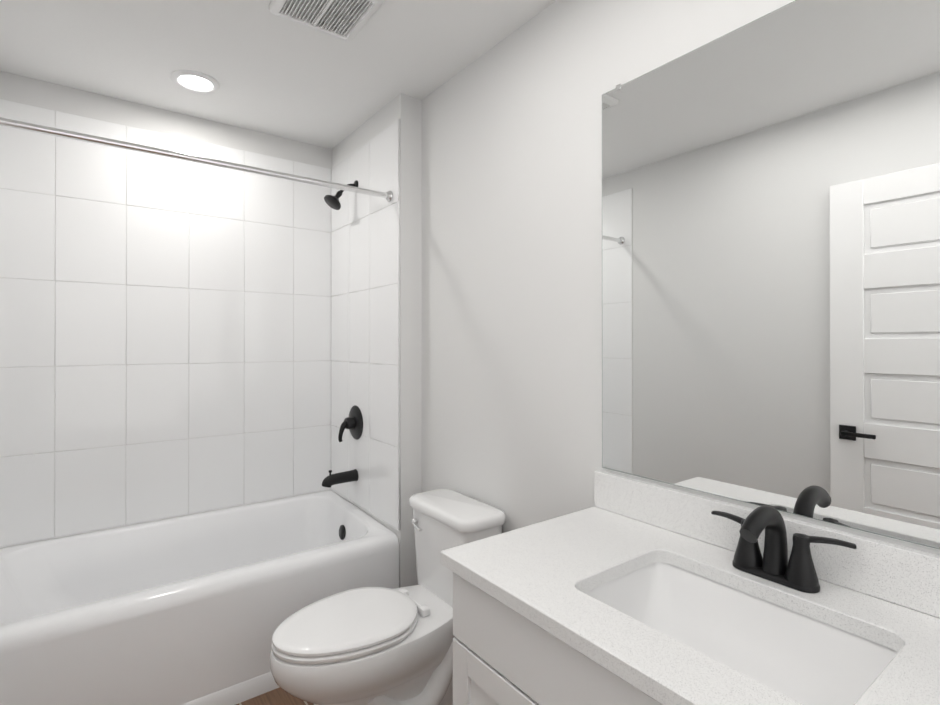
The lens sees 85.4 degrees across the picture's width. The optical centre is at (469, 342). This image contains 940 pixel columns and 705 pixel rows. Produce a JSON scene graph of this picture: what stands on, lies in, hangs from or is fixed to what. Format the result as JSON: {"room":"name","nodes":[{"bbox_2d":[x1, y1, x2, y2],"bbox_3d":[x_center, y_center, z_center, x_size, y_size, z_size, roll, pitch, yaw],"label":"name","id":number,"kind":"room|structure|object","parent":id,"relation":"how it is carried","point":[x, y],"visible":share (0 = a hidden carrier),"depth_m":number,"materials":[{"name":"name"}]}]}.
{"room":"bathroom","nodes":[
{"label":"bathroom","id":0,"kind":"room"},
{"bbox_2d":[236,687,312,704],"bbox_3d":[-0.387,1.361,1.217,1.800,0.080,3.439,0,0,-37],"label":"floor","id":1,"kind":"structure","parent":0,"point":[279,696],"depth_m":1.88,"materials":[{"name":"brown wood"}]},
{"bbox_2d":[0,490,398,704],"bbox_3d":[-1.149,1.084,2.155,1.487,0.478,0.822,0,0,-37],"label":"bathtub","id":2,"kind":"object","parent":1,"relation":"on","point":[196,609],"visible":0.85,"depth_m":1.94,"materials":[{"name":"white ceramic"}]},
{"bbox_2d":[270,489,504,704],"bbox_3d":[-0.286,0.964,1.755,0.771,0.716,0.416,0,0,-37],"label":"toilet","id":3,"kind":"object","parent":1,"relation":"on","point":[372,646],"visible":0.85,"depth_m":1.66,"materials":[{"name":"white ceramic"}]},
{"bbox_2d":[441,470,939,704],"bbox_3d":[0.465,0.850,0.929,0.575,0.940,1.049,0,0,-37],"label":"bathroom vanity","id":4,"kind":"object","parent":1,"relation":"on","point":[626,591],"visible":0.96,"depth_m":1.00,"materials":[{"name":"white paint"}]},
{"bbox_2d":[585,562,897,704],"bbox_3d":[0.460,0.598,0.928,0.365,0.165,0.511,0,0,-37],"label":"sink","id":5,"kind":"object","parent":4,"relation":"in","point":[809,657],"depth_m":1.01,"materials":[{"name":"white ceramic"}]},
{"bbox_2d":[711,505,856,592],"bbox_3d":[0.598,0.407,1.036,0.175,0.154,0.270,0,0,-37],"label":"faucet","id":6,"kind":"object","parent":4,"relation":"on","point":[797,571],"visible":1,"depth_m":1.02,"materials":[{"name":"black metal"}]},
{"bbox_2d":[0,0,555,148],"bbox_3d":[-0.387,-1.159,1.224,1.800,0.080,3.439,0,0,-37],"label":"ceiling","id":7,"kind":"structure","parent":0,"point":[266,68],"depth_m":1.97,"materials":[{"name":"white paint"}]},
{"bbox_2d":[170,70,219,93],"bbox_3d":[-1.173,-1.111,2.179,0.188,0.011,0.188,0,0,-37],"label":"recessed light","id":8,"kind":"object","parent":7,"relation":"in","point":[195,81],"visible":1,"depth_m":2.17,"materials":[{"name":"white plastic"}]},
{"bbox_2d":[269,0,384,41],"bbox_3d":[-0.471,-1.105,1.670,0.292,0.024,0.292,0,0,-37],"label":"fan","id":9,"kind":"object","parent":7,"relation":"attached to","point":[345,20],"visible":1,"depth_m":1.71,"materials":[{"name":"white plastic"}]},
{"bbox_2d":[0,0,939,587],"bbox_3d":[-0.387,0.101,1.221,1.800,2.440,3.439,0,0,-37],"label":"wall","id":10,"kind":"structure","parent":0,"point":[178,338],"depth_m":2.27,"materials":[{"name":"white tile"}]},
{"bbox_2d":[0,117,392,201],"bbox_3d":[-0.959,-0.673,1.903,1.472,0.052,0.052,0,0,-37],"label":"curtain rod","id":11,"kind":"object","parent":10,"relation":"attached to","point":[73,135],"visible":1,"depth_m":1.83,"materials":[{"name":"silver metal"}]},
{"bbox_2d":[322,469,357,487],"bbox_3d":[-0.663,0.684,2.589,0.182,0.084,0.062,0,0,-37],"label":"tub spout","id":12,"kind":"object","parent":10,"relation":"attached to","point":[330,480],"visible":1,"depth_m":2.57,"materials":[{"name":"black metal"}]},
{"bbox_2d":[324,180,357,209],"bbox_3d":[-0.658,-0.758,2.597,0.170,0.168,0.093,0,0,-37],"label":"shower head","id":13,"kind":"object","parent":10,"relation":"attached to","point":[331,201],"visible":0.77,"depth_m":2.57},
{"bbox_2d":[338,405,362,441],"bbox_3d":[-0.629,0.417,2.615,0.098,0.181,0.176,0,0,-37],"label":"shower valve","id":14,"kind":"object","parent":10,"relation":"attached to","point":[353,422],"visible":1,"depth_m":2.60,"materials":[{"name":"black metal"}]},
{"bbox_2d":[602,0,939,548],"bbox_3d":[0.698,-0.186,1.093,0.008,1.108,1.030,0,0,-37],"label":"wall mirror","id":15,"kind":"object","parent":10,"relation":"attached to","point":[770,258],"visible":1,"depth_m":1.10,"materials":[{"name":"grey mirror"}]}
]}

